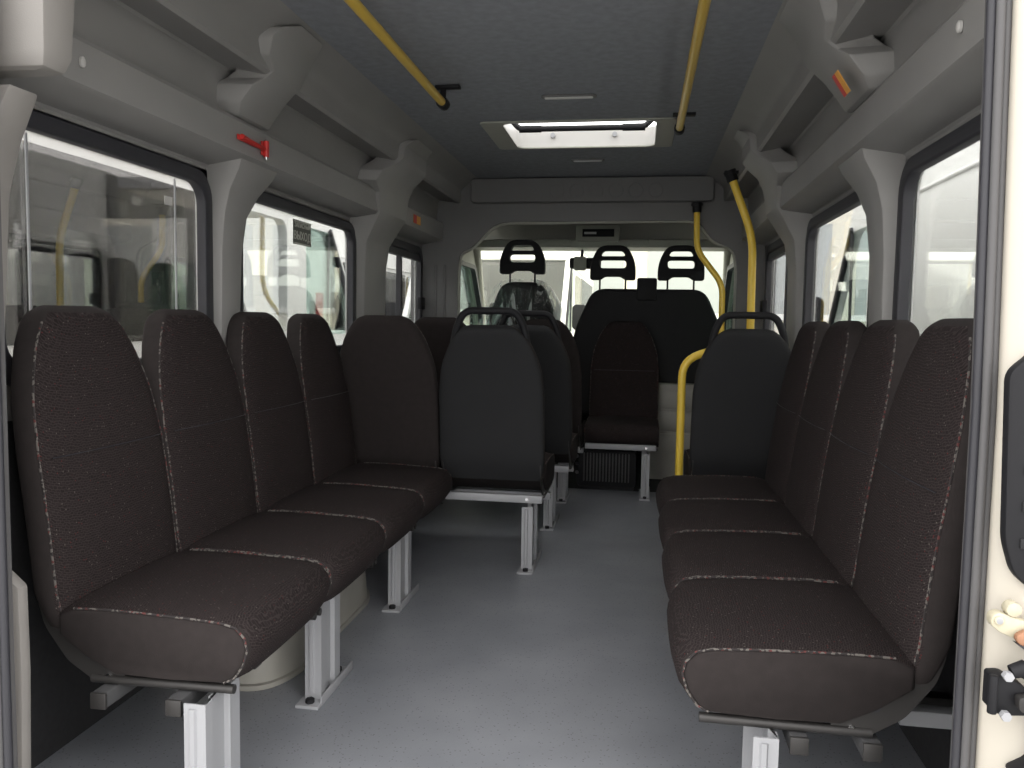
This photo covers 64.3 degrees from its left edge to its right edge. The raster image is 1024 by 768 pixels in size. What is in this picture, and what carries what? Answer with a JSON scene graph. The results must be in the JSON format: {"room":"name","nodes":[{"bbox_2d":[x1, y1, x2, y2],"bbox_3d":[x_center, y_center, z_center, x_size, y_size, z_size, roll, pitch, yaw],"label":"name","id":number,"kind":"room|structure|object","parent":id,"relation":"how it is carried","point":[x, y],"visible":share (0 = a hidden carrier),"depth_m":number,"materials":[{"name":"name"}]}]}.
{"room":"vehicle interior","nodes":[
{"label":"vehicle interior","id":0,"kind":"room"},
{"bbox_2d":[0,0,477,767],"bbox_3d":[-0.756,-0.034,3.567,0.418,2.550,4.080,2,4,9],"label":"wall","id":1,"kind":"structure","parent":0,"point":[151,74],"depth_m":2.41,"materials":[{"name":"grey plastic"}]},
{"bbox_2d":[0,196,17,767],"bbox_3d":[-1.137,0.110,1.569,0.379,2.550,0.075,2,4,9],"label":"trim","id":2,"kind":"structure","parent":1,"relation":"attached to","point":[8,724],"depth_m":1.55,"materials":[{"name":"grey rubber"}]},
{"bbox_2d":[0,84,36,326],"bbox_3d":[-1.096,-0.231,1.642,0.284,0.700,0.098,2,4,9],"label":"trim","id":3,"kind":"structure","parent":1,"relation":"attached to","point":[17,104],"depth_m":1.62,"materials":[{"name":"plastic"}]},
{"bbox_2d":[12,571,30,767],"bbox_3d":[-1.117,0.694,1.672,0.282,0.670,0.038,2,4,9],"label":"trim","id":4,"kind":"structure","parent":1,"relation":"attached to","point":[19,587],"depth_m":1.64,"materials":[{"name":"plastic"}]},
{"bbox_2d":[0,0,73,78],"bbox_3d":[-0.967,-0.839,1.558,0.530,0.480,0.113,2,4,9],"label":"trim","id":5,"kind":"structure","parent":1,"relation":"attached to","point":[36,36],"depth_m":1.53,"materials":[{"name":"plastic"}]},
{"bbox_2d":[79,56,85,67],"bbox_3d":[-1.011,-0.759,1.920,0.009,0.025,0.018,2,4,9],"label":"button","id":6,"kind":"object","parent":1,"relation":"attached to","point":[82,62],"visible":1,"depth_m":1.92,"materials":[{"name":"grey plastic"}]},
{"bbox_2d":[5,110,213,386],"bbox_3d":[-1.117,-0.352,2.312,0.039,0.664,0.984,2,4,9],"label":"window","id":7,"kind":"structure","parent":1,"relation":"in","point":[40,123],"depth_m":2.42,"materials":[{"name":"grey rubber"}]},
{"bbox_2d":[164,196,171,205],"bbox_3d":[-1.050,-0.559,2.489,0.002,0.026,0.040,2,4,9],"label":"label","id":8,"kind":"object","parent":7,"relation":"attached to","point":[167,200],"visible":1,"depth_m":2.49,"materials":[{"name":"grey paper"}]},
{"bbox_2d":[206,158,276,345],"bbox_3d":[-0.965,-0.379,2.918,0.144,0.808,0.301,2,4,9],"label":"trim","id":9,"kind":"structure","parent":1,"relation":"attached to","point":[236,185],"depth_m":2.82,"materials":[{"name":"grey plastic"}]},
{"bbox_2d":[237,134,268,159],"bbox_3d":[-0.871,-0.812,2.761,0.020,0.072,0.212,2,4,9],"label":"hammer","id":10,"kind":"object","parent":1,"relation":"attached to","point":[264,146],"visible":1,"depth_m":2.79,"materials":[{"name":"red plastic"}]},
{"bbox_2d":[217,26,321,129],"bbox_3d":[-0.831,-1.017,2.707,0.341,0.273,0.335,2,4,9],"label":"trim","id":11,"kind":"structure","parent":1,"relation":"attached to","point":[289,52],"depth_m":2.66,"materials":[{"name":"grey plastic"}]},
{"bbox_2d":[240,192,355,354],"bbox_3d":[-0.918,-0.444,3.583,0.039,0.664,1.264,2,4,9],"label":"window","id":12,"kind":"structure","parent":1,"relation":"in","point":[266,199],"depth_m":3.87,"materials":[{"name":"grey rubber"}]},
{"bbox_2d":[293,219,310,246],"bbox_3d":[-0.920,-0.661,3.578,0.004,0.104,0.190,2,4,9],"label":"sticker","id":13,"kind":"object","parent":12,"relation":"attached to","point":[301,230],"visible":1,"depth_m":3.57,"materials":[{"name":"grey"}]},
{"bbox_2d":[350,139,431,318],"bbox_3d":[-0.638,-0.657,4.278,0.357,1.170,0.684,2,4,9],"label":"trim","id":14,"kind":"structure","parent":1,"relation":"attached to","point":[393,182],"depth_m":4.24,"materials":[{"name":"grey plastic"}]},
{"bbox_2d":[389,238,424,320],"bbox_3d":[-0.672,-0.550,5.059,0.067,0.664,0.864,2,4,9],"label":"window","id":15,"kind":"structure","parent":1,"relation":"in","point":[400,248],"depth_m":5.13,"materials":[{"name":"grey rubber"}]},
{"bbox_2d":[413,214,420,225],"bbox_3d":[-0.559,-0.968,4.808,0.003,0.048,0.150,2,4,9],"label":"warning sticker","id":16,"kind":"object","parent":1,"relation":"attached to","point":[416,219],"visible":1,"depth_m":4.79,"materials":[{"name":"orange plastic"}]},
{"bbox_2d":[460,250,484,325],"bbox_3d":[-0.378,-0.358,6.635,0.162,2.150,2.090,2,4,9],"label":"door","id":17,"kind":"structure","parent":1,"relation":"in","point":[470,296],"depth_m":6.89,"materials":[{"name":"glass"}]},
{"bbox_2d":[35,457,925,767],"bbox_3d":[0.323,0.820,4.515,2.240,0.060,6.120,2,4,9],"label":"floor","id":18,"kind":"structure","parent":0,"point":[568,663],"depth_m":2.55,"materials":[{"name":"grey plastic"}]},
{"bbox_2d":[90,531,418,767],"bbox_3d":[-0.780,0.757,2.722,0.567,0.298,1.985,2,4,9],"label":"seat legs","id":19,"kind":"object","parent":18,"relation":"on","point":[211,729],"visible":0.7,"depth_m":1.89,"materials":[{"name":"grey metal"}]},
{"bbox_2d":[11,305,330,693],"bbox_3d":[-0.826,0.235,2.016,0.642,0.846,0.486,2,4,9],"label":"passenger seat","id":20,"kind":"object","parent":19,"relation":"on","point":[114,590],"visible":1,"depth_m":1.89,"materials":[{"name":"brown fabric"}]},
{"bbox_2d":[60,550,329,682],"bbox_3d":[-0.750,0.555,2.027,0.478,0.163,0.485,2,4,9],"label":"cushion","id":21,"kind":"object","parent":20,"relation":"on","point":[163,616],"depth_m":1.83,"materials":[{"name":"brown fabric"}]},
{"bbox_2d":[141,309,385,615],"bbox_3d":[-0.750,0.200,2.497,0.642,0.846,0.486,2,4,9],"label":"passenger seat","id":22,"kind":"object","parent":19,"relation":"on","point":[186,362],"visible":0.77,"depth_m":2.43,"materials":[{"name":"brown fabric"}]},
{"bbox_2d":[184,511,385,601],"bbox_3d":[-0.674,0.520,2.508,0.478,0.163,0.485,2,4,9],"label":"cushion","id":23,"kind":"object","parent":22,"relation":"on","point":[346,546],"depth_m":2.42,"materials":[{"name":"brown fabric"}]},
{"bbox_2d":[226,312,423,564],"bbox_3d":[-0.675,0.165,2.978,0.642,0.846,0.486,2,4,9],"label":"passenger seat","id":24,"kind":"object","parent":19,"relation":"on","point":[257,345],"visible":0.77,"depth_m":2.91,"materials":[{"name":"brown fabric"}]},
{"bbox_2d":[264,484,423,552],"bbox_3d":[-0.599,0.485,2.989,0.478,0.163,0.485,2,4,9],"label":"cushion","id":25,"kind":"object","parent":24,"relation":"on","point":[398,510],"depth_m":2.90,"materials":[{"name":"brown fabric"}]},
{"bbox_2d":[287,313,452,528],"bbox_3d":[-0.599,0.131,3.459,0.642,0.846,0.486,2,4,9],"label":"passenger seat","id":26,"kind":"object","parent":19,"relation":"on","point":[310,338],"visible":0.78,"depth_m":3.38,"materials":[{"name":"brown fabric"}]},
{"bbox_2d":[319,463,452,518],"bbox_3d":[-0.523,0.450,3.470,0.478,0.163,0.485,2,4,9],"label":"cushion","id":27,"kind":"object","parent":26,"relation":"on","point":[433,484],"depth_m":3.38,"materials":[{"name":"brown fabric"}]},
{"bbox_2d":[239,571,369,690],"bbox_3d":[-0.816,0.789,2.946,0.407,0.199,0.989,2,4,9],"label":"wheel arch cover","id":28,"kind":"object","parent":18,"relation":"on","point":[288,661],"visible":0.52,"depth_m":2.56,"materials":[{"name":"grey plastic"}]},
{"bbox_2d":[445,487,550,574],"bbox_3d":[-0.336,0.650,3.891,1.000,0.352,0.411,2,4,9],"label":"support","id":29,"kind":"object","parent":18,"relation":"on","point":[530,557],"visible":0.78,"depth_m":3.67,"materials":[{"name":"grey paint"}]},
{"bbox_2d":[340,315,441,467],"bbox_3d":[-0.542,0.092,3.986,0.486,0.846,0.642,2,4,9],"label":"passenger seat","id":30,"kind":"object","parent":29,"relation":"on","point":[388,364],"visible":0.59,"depth_m":3.72,"materials":[{"name":"brown fabric"}]},
{"bbox_2d":[439,307,554,498],"bbox_3d":[-0.059,0.084,3.909,0.486,0.889,0.642,2,4,9],"label":"passenger seat","id":31,"kind":"object","parent":29,"relation":"on","point":[492,397],"visible":0.98,"depth_m":3.66,"materials":[{"name":"brown fabric"}]},
{"bbox_2d":[452,452,554,489],"bbox_3d":[-0.052,0.417,4.016,0.485,0.163,0.478,2,4,9],"label":"cushion","id":32,"kind":"object","parent":31,"relation":"on","point":[547,477],"depth_m":3.86,"materials":[{"name":"brown fabric"}]},
{"bbox_2d":[487,240,556,462],"bbox_3d":[0.113,-0.234,6.457,0.705,1.745,0.646,2,4,9],"label":"seat","id":33,"kind":"object","parent":18,"relation":"on","point":[516,295],"visible":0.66,"depth_m":6.13,"materials":[{"name":"black plastic"}]},
{"bbox_2d":[540,464,573,530],"bbox_3d":[-0.160,0.595,4.656,0.990,0.352,0.411,2,4,9],"label":"support","id":34,"kind":"object","parent":18,"relation":"on","point":[550,518],"visible":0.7,"depth_m":4.44,"materials":[{"name":"grey paint"}]},
{"bbox_2d":[414,317,465,387],"bbox_3d":[-0.361,0.036,4.765,0.486,0.846,0.642,2,4,9],"label":"passenger seat","id":35,"kind":"object","parent":34,"relation":"on","point":[437,331],"visible":0.12,"depth_m":4.44,"materials":[{"name":"brown fabric"}]},
{"bbox_2d":[498,310,577,468],"bbox_3d":[0.124,0.028,4.688,0.486,0.889,0.642,2,4,9],"label":"passenger seat","id":36,"kind":"object","parent":34,"relation":"on","point":[551,353],"visible":0.48,"depth_m":4.40,"materials":[{"name":"brown fabric"}]},
{"bbox_2d":[554,433,577,462],"bbox_3d":[0.131,0.362,4.795,0.485,0.163,0.478,2,4,9],"label":"cushion","id":37,"kind":"object","parent":36,"relation":"on","point":[564,457],"depth_m":4.62,"materials":[{"name":"brown fabric"}]},
{"bbox_2d":[556,447,583,503],"bbox_3d":[0.235,0.553,5.301,0.430,0.352,0.411,2,4,9],"label":"support","id":38,"kind":"object","parent":18,"relation":"on","point":[563,493],"visible":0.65,"depth_m":5.13,"materials":[{"name":"grey paint"}]},
{"bbox_2d":[525,319,585,449],"bbox_3d":[0.234,0.000,5.379,0.486,0.846,0.642,2,4,9],"label":"passenger seat","id":39,"kind":"object","parent":38,"relation":"on","point":[578,425],"visible":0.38,"depth_m":5.09,"materials":[{"name":"brown fabric"}]},
{"bbox_2d":[579,420,585,444],"bbox_3d":[0.241,0.312,5.484,0.485,0.163,0.478,2,4,9],"label":"cushion","id":40,"kind":"object","parent":39,"relation":"on","point":[581,434],"depth_m":5.31,"materials":[{"name":"brown fabric"}]},
{"bbox_2d":[575,446,635,490],"bbox_3d":[0.648,0.580,5.614,0.408,0.265,0.259,2,4,9],"label":"heater","id":41,"kind":"object","parent":18,"relation":"on","point":[606,469],"visible":0.94,"depth_m":5.52,"materials":[{"name":"black plastic"}]},
{"bbox_2d":[578,485,633,490],"bbox_3d":[0.653,0.701,5.641,0.380,0.020,0.200,2,4,9],"label":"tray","id":42,"kind":"object","parent":41,"relation":"on","point":[606,487],"depth_m":5.53,"materials":[{"name":"plastic"}]},
{"bbox_2d":[578,415,641,456],"bbox_3d":[0.752,0.125,7.159,2.100,1.045,0.717,2,4,9],"label":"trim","id":43,"kind":"structure","parent":18,"relation":"on","point":[584,417],"depth_m":6.91,"materials":[{"name":"black plastic"}]},
{"bbox_2d":[585,443,655,500],"bbox_3d":[0.721,0.552,5.418,0.455,0.352,0.411,2,4,9],"label":"support","id":44,"kind":"object","parent":18,"relation":"on","point":[644,492],"visible":1,"depth_m":5.24,"materials":[{"name":"grey paint"}]},
{"bbox_2d":[584,321,658,450],"bbox_3d":[0.762,-0.006,5.566,0.486,0.846,0.642,2,4,9],"label":"passenger seat","id":45,"kind":"object","parent":44,"relation":"on","point":[624,372],"visible":0.98,"depth_m":5.72,"materials":[{"name":"brown fabric"}]},
{"bbox_2d":[585,416,657,446],"bbox_3d":[0.744,0.318,5.509,0.485,0.163,0.478,2,4,9],"label":"cushion","id":46,"kind":"object","parent":45,"relation":"on","point":[637,430],"depth_m":5.30,"materials":[{"name":"brown fabric"}]},
{"bbox_2d":[649,383,693,478],"bbox_3d":[1.265,0.348,5.933,0.540,0.700,0.135,2,4,9],"label":"pedestal","id":47,"kind":"object","parent":18,"relation":"on","point":[662,461],"visible":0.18,"depth_m":5.88,"materials":[{"name":"grey plastic"}]},
{"bbox_2d":[573,245,716,414],"bbox_3d":[1.044,-0.398,6.302,1.144,1.285,0.640,2,4,9],"label":"seat","id":48,"kind":"object","parent":47,"relation":"on","point":[680,323],"visible":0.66,"depth_m":5.99,"materials":[{"name":"black fabric"}]},
{"bbox_2d":[675,349,705,474],"bbox_3d":[0.994,0.317,4.089,0.372,1.030,0.076,2,4,9],"label":"pole","id":49,"kind":"object","parent":18,"relation":"on","point":[691,358],"visible":0.48,"depth_m":4.08,"materials":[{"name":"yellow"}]},
{"bbox_2d":[691,202,724,333],"bbox_3d":[1.237,-0.192,5.170,0.256,1.891,0.072,2,4,9],"label":"pole","id":50,"kind":"object","parent":18,"relation":"on","point":[696,210],"visible":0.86,"depth_m":5.11,"materials":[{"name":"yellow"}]},
{"bbox_2d":[724,168,755,328],"bbox_3d":[1.237,-0.179,4.461,0.221,1.970,0.080,2,4,9],"label":"pole","id":51,"kind":"object","parent":18,"relation":"on","point":[731,176],"visible":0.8,"depth_m":4.39,"materials":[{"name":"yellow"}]},
{"bbox_2d":[713,691,952,767],"bbox_3d":[0.870,0.798,2.537,0.514,0.298,1.965,2,4,9],"label":"frame","id":52,"kind":"object","parent":18,"relation":"on","point":[760,746],"visible":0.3,"depth_m":1.64,"materials":[{"name":"grey metal"}]},
{"bbox_2d":[656,321,829,514],"bbox_3d":[0.916,0.168,3.287,0.642,0.846,0.486,2,4,9],"label":"passenger seat","id":53,"kind":"object","parent":52,"relation":"on","point":[809,338],"visible":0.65,"depth_m":3.17,"materials":[{"name":"brown fabric"}]},
{"bbox_2d":[656,476,783,514],"bbox_3d":[0.830,0.483,3.324,0.478,0.163,0.485,2,4,9],"label":"cushion","id":54,"kind":"object","parent":53,"relation":"on","point":[669,488],"depth_m":3.23,"materials":[{"name":"brown fabric"}]},
{"bbox_2d":[658,321,866,548],"bbox_3d":[0.841,0.202,2.806,0.642,0.846,0.486,2,4,9],"label":"passenger seat","id":55,"kind":"object","parent":52,"relation":"on","point":[839,344],"visible":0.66,"depth_m":2.69,"materials":[{"name":"brown fabric"}]},
{"bbox_2d":[658,499,811,548],"bbox_3d":[0.754,0.518,2.843,0.478,0.163,0.485,2,4,9],"label":"cushion","id":56,"kind":"object","parent":55,"relation":"on","point":[677,515],"depth_m":2.75,"materials":[{"name":"brown fabric"}]},
{"bbox_2d":[662,320,919,597],"bbox_3d":[0.765,0.237,2.325,0.642,0.846,0.486,2,4,9],"label":"passenger seat","id":57,"kind":"object","parent":52,"relation":"on","point":[883,352],"visible":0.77,"depth_m":2.21,"materials":[{"name":"brown fabric"}]},
{"bbox_2d":[662,532,851,597],"bbox_3d":[0.679,0.553,2.362,0.478,0.163,0.485,2,4,9],"label":"cushion","id":58,"kind":"object","parent":57,"relation":"on","point":[685,555],"depth_m":2.27,"materials":[{"name":"brown fabric"}]},
{"bbox_2d":[667,318,973,737],"bbox_3d":[0.690,0.272,1.845,0.642,0.846,0.486,2,4,9],"label":"passenger seat","id":59,"kind":"object","parent":52,"relation":"on","point":[800,655],"visible":0.88,"depth_m":1.67,"materials":[{"name":"brown fabric"}]},
{"bbox_2d":[667,579,914,723],"bbox_3d":[0.603,0.588,1.881,0.478,0.163,0.485,2,4,9],"label":"cushion","id":60,"kind":"object","parent":59,"relation":"on","point":[750,651],"depth_m":1.67,"materials":[{"name":"brown fabric"}]},
{"bbox_2d":[281,0,782,178],"bbox_3d":[0.195,-1.228,3.321,1.560,0.060,4.060,2,4,9],"label":"ceiling","id":61,"kind":"structure","parent":0,"point":[503,56],"depth_m":3.00,"materials":[{"name":"fabric"}]},
{"bbox_2d":[344,0,460,110],"bbox_3d":[-0.416,-1.082,2.281,0.100,0.092,2.100,2,4,9],"label":"grab rail","id":62,"kind":"object","parent":61,"relation":"attached to","point":[360,10],"visible":1,"depth_m":2.69,"materials":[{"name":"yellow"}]},
{"bbox_2d":[541,94,596,99],"bbox_3d":[0.237,-1.196,3.398,0.232,0.013,0.044,2,4,9],"label":"recessed light","id":63,"kind":"object","parent":61,"relation":"in","point":[558,96],"visible":1,"depth_m":3.38,"materials":[{"name":"plastic"}]},
{"bbox_2d":[480,117,675,149],"bbox_3d":[0.346,-1.382,4.077,0.920,0.278,0.600,2,4,9],"label":"roof hatch","id":64,"kind":"object","parent":61,"relation":"attached to","point":[507,135],"visible":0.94,"depth_m":4.29,"materials":[{"name":"grey plastic"}]},
{"bbox_2d":[571,159,603,161],"bbox_3d":[0.437,-1.291,4.709,0.193,0.013,0.044,2,4,9],"label":"recessed light","id":65,"kind":"object","parent":61,"relation":"in","point":[572,160],"visible":1,"depth_m":4.70,"materials":[{"name":"plastic"}]},
{"bbox_2d":[673,0,710,134],"bbox_3d":[0.593,-1.084,2.523,0.100,0.092,2.350,2,4,9],"label":"grab rail","id":66,"kind":"object","parent":61,"relation":"attached to","point":[703,5],"visible":1,"depth_m":2.70,"materials":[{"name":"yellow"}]},
{"bbox_2d":[411,176,776,330],"bbox_3d":[0.487,-0.309,5.372,2.380,2.190,0.137,2,4,9],"label":"trim","id":67,"kind":"structure","parent":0,"point":[486,205],"depth_m":5.28,"materials":[{"name":"plastic"}]},
{"bbox_2d":[706,0,984,767],"bbox_3d":[1.109,0.018,3.278,0.418,2.550,4.080,2,4,9],"label":"wall","id":68,"kind":"structure","parent":0,"point":[934,88],"depth_m":2.31,"materials":[{"name":"grey plastic"}]},
{"bbox_2d":[724,254,733,329],"bbox_3d":[1.695,-0.300,6.314,0.162,2.150,2.090,2,4,9],"label":"door","id":69,"kind":"structure","parent":68,"relation":"in","point":[729,282],"depth_m":6.68,"materials":[{"name":"grey plastic"}]},
{"bbox_2d":[684,312,790,479],"bbox_3d":[1.126,0.092,4.048,0.486,0.889,0.642,2,4,9],"label":"passenger seat","id":70,"kind":"object","parent":68,"relation":"attached to","point":[740,373],"visible":0.74,"depth_m":3.80,"materials":[{"name":"brown fabric"}]},
{"bbox_2d":[684,449,764,479],"bbox_3d":[1.133,0.426,4.155,0.485,0.163,0.478,2,4,9],"label":"cushion","id":71,"kind":"object","parent":70,"relation":"on","point":[687,468],"depth_m":4.13,"materials":[{"name":"brown fabric"}]},
{"bbox_2d":[734,130,812,351],"bbox_3d":[1.226,-0.596,3.862,0.357,1.170,0.554,2,4,9],"label":"trim","id":72,"kind":"structure","parent":68,"relation":"attached to","point":[771,168],"depth_m":3.83,"materials":[{"name":"grey plastic"}]},
{"bbox_2d":[760,238,787,329],"bbox_3d":[1.482,-0.478,4.553,0.067,0.664,0.924,2,4,9],"label":"window","id":73,"kind":"structure","parent":68,"relation":"in","point":[775,250],"depth_m":4.88,"materials":[{"name":"grey rubber"}]},
{"bbox_2d":[802,192,868,327],"bbox_3d":[1.289,-0.382,3.236,0.039,0.664,1.154,2,4,9],"label":"window","id":74,"kind":"structure","parent":68,"relation":"in","point":[852,201],"depth_m":3.72,"materials":[{"name":"grey rubber"}]},
{"bbox_2d":[779,0,894,112],"bbox_3d":[0.961,-0.961,2.348,0.341,0.273,0.375,2,4,9],"label":"trim","id":75,"kind":"structure","parent":68,"relation":"attached to","point":[864,63],"depth_m":2.29,"materials":[{"name":"grey plastic"}]},
{"bbox_2d":[832,70,850,96],"bbox_3d":[0.921,-0.840,2.281,0.038,0.059,0.062,2,4,9],"label":"warning sticker","id":76,"kind":"object","parent":68,"relation":"attached to","point":[837,77],"visible":1,"depth_m":2.28,"materials":[{"name":"orange"}]},
{"bbox_2d":[838,148,905,326],"bbox_3d":[1.131,-0.321,2.600,0.144,0.808,0.318,2,4,9],"label":"trim","id":77,"kind":"structure","parent":68,"relation":"attached to","point":[874,175],"depth_m":2.47,"materials":[{"name":"grey plastic"}]},
{"bbox_2d":[898,704,952,729],"bbox_3d":[0.930,0.725,1.774,0.173,0.035,0.040,2,4,9],"label":"wall bracket","id":78,"kind":"object","parent":68,"relation":"attached to","point":[929,716],"visible":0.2,"depth_m":1.76,"materials":[{"name":"grey metal"}]},
{"bbox_2d":[892,114,980,319],"bbox_3d":[1.087,-0.289,1.950,0.039,0.664,1.004,2,4,9],"label":"window","id":79,"kind":"structure","parent":68,"relation":"in","point":[967,134],"depth_m":2.38,"materials":[{"name":"grey rubber"}]},
{"bbox_2d":[956,20,962,32],"bbox_3d":[0.893,-0.715,1.630,0.009,0.025,0.018,2,4,9],"label":"button","id":80,"kind":"object","parent":68,"relation":"attached to","point":[959,25],"visible":1,"depth_m":1.62,"materials":[{"name":"grey plastic"}]},
{"bbox_2d":[949,0,1023,767],"bbox_3d":[0.865,0.167,1.239,0.361,2.550,0.115,2,4,9],"label":"door","id":81,"kind":"structure","parent":68,"relation":"attached to","point":[979,739],"depth_m":1.24,"materials":[{"name":"beige metal"}]},
{"bbox_2d":[982,660,1023,721],"bbox_3d":[0.794,0.481,1.198,0.183,0.153,0.050,2,4,9],"label":"hinge","id":82,"kind":"object","parent":68,"relation":"attached to","point":[1002,693],"visible":1,"depth_m":1.20,"materials":[{"name":"black plastic"}]},
{"bbox_2d":[986,599,1023,649],"bbox_3d":[0.794,0.371,1.194,0.172,0.095,0.042,2,4,9],"label":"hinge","id":83,"kind":"object","parent":68,"relation":"attached to","point":[1007,621],"visible":1,"depth_m":1.20,"materials":[{"name":"beige plastic"}]},
{"bbox_2d":[1000,356,1023,583],"bbox_3d":[0.802,0.142,1.196,0.158,0.397,0.026,2,4,9],"label":"panel","id":84,"kind":"object","parent":68,"relation":"attached to","point":[1012,473],"visible":1,"depth_m":1.20,"materials":[{"name":"black plastic"}]},
{"bbox_2d":[1005,754,1023,767],"bbox_3d":[0.822,0.634,1.223,0.147,0.300,0.030,2,4,9],"label":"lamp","id":85,"kind":"object","parent":68,"relation":"attached to","point":[1019,762],"visible":1,"depth_m":1.23,"materials":[{"name":"black plastic"}]},
{"bbox_3d":[0.629,-1.355,6.100,2.240,0.050,1.490,2,4,9],"label":"ceiling","id":86,"kind":"structure","parent":0,"visible":0},
{"bbox_2d":[475,223,726,251],"bbox_3d":[0.716,-1.238,6.679,2.120,0.265,0.380,2,4,9],"label":"trim","id":87,"kind":"structure","parent":86,"relation":"attached to","point":[634,236],"depth_m":6.72,"materials":[{"name":"grey plastic"}]},
{"bbox_2d":[569,250,600,270],"bbox_3d":[0.606,-1.029,6.726,0.260,0.186,0.130,2,4,9],"label":"mirror","id":88,"kind":"object","parent":87,"relation":"attached to","point":[581,263],"visible":0.84,"depth_m":6.68,"materials":[{"name":"black plastic"}]},
{"bbox_2d":[569,258,600,268],"bbox_3d":[0.605,-0.996,6.729,0.260,0.090,0.030,2,4,9],"label":"mirror glass","id":89,"kind":"object","parent":88,"relation":"attached to","point":[588,260],"depth_m":6.71,"materials":[{"name":"black mirror"}]},
{"bbox_2d":[576,225,619,241],"bbox_3d":[0.689,-1.196,6.513,0.340,0.125,0.171,2,4,9],"label":"tachograph","id":90,"kind":"object","parent":87,"relation":"on","point":[584,233],"visible":0.88,"depth_m":6.44,"materials":[{"name":"grey plastic"}]},
{"label":"outside","id":91,"kind":"structure","parent":0,"visible":0},
{"bbox_3d":[1.174,1.002,10.037,60.000,0.100,60.000,2,4,9],"label":"ground","id":92,"kind":"structure","parent":91,"visible":0},
{"bbox_2d":[5,130,344,357],"bbox_3d":[-2.999,-0.239,5.228,2.800,2.959,7.068,2,4,9],"label":"van","id":93,"kind":"object","parent":92,"relation":"on","point":[102,227],"visible":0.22,"depth_m":4.18,"materials":[{"name":"white paint"}]},
{"bbox_2d":[243,218,410,321],"bbox_3d":[-2.880,-0.863,13.587,2.800,2.959,7.068,2,4,9],"label":"van","id":94,"kind":"object","parent":92,"relation":"on","point":[255,300],"visible":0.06,"depth_m":10.04,"materials":[{"name":"white paint"}]},
{"bbox_2d":[385,251,593,335],"bbox_3d":[0.011,-0.820,13.635,2.800,2.959,7.068,2,4,9],"label":"van","id":95,"kind":"object","parent":92,"relation":"on","point":[569,290],"visible":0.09,"depth_m":13.96,"materials":[{"name":"white paint"}]},
{"bbox_2d":[385,302,395,314],"bbox_3d":[-1.664,-0.963,11.294,0.200,0.340,0.080,2,4,9],"label":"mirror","id":96,"kind":"object","parent":95,"relation":"attached to","point":[390,307],"depth_m":11.25,"materials":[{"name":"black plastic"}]},
{"bbox_2d":[572,304,584,329],"bbox_3d":[0.904,-0.892,10.896,0.200,0.340,0.080,2,4,9],"label":"mirror","id":97,"kind":"object","parent":95,"relation":"attached to","point":[577,309],"depth_m":10.86,"materials":[{"name":"plastic"}]},
{"bbox_2d":[408,210,868,333],"bbox_3d":[3.386,-2.788,23.623,32.400,5.500,6.400,2,4,9],"label":"building","id":98,"kind":"structure","parent":92,"relation":"on","point":[833,235],"depth_m":20.01,"materials":[{"name":"grey paint"}]},
{"bbox_2d":[815,141,979,334],"bbox_3d":[3.404,-0.058,4.184,2.800,2.959,7.068,2,4,9],"label":"van","id":99,"kind":"object","parent":92,"relation":"on","point":[944,287],"visible":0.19,"depth_m":4.38,"materials":[{"name":"white paint"}]},
{"bbox_2d":[815,297,823,320],"bbox_3d":[2.520,-0.565,6.880,0.200,0.340,0.080,2,4,9],"label":"mirror","id":100,"kind":"object","parent":99,"relation":"attached to","point":[819,309],"depth_m":6.83,"materials":[{"name":"black plastic"}]},
{"bbox_3d":[0.864,0.200,7.896,2.160,1.288,0.759,2,4,9],"label":"trim","id":101,"kind":"structure","parent":0,"visible":0},
{"bbox_2d":[473,249,730,324],"bbox_3d":[0.772,-0.767,7.130,2.350,0.901,0.784,2,4,9],"label":"window","id":102,"kind":"structure","parent":101,"relation":"attached to","point":[477,253],"depth_m":6.98,"materials":[{"name":"clear glass"}]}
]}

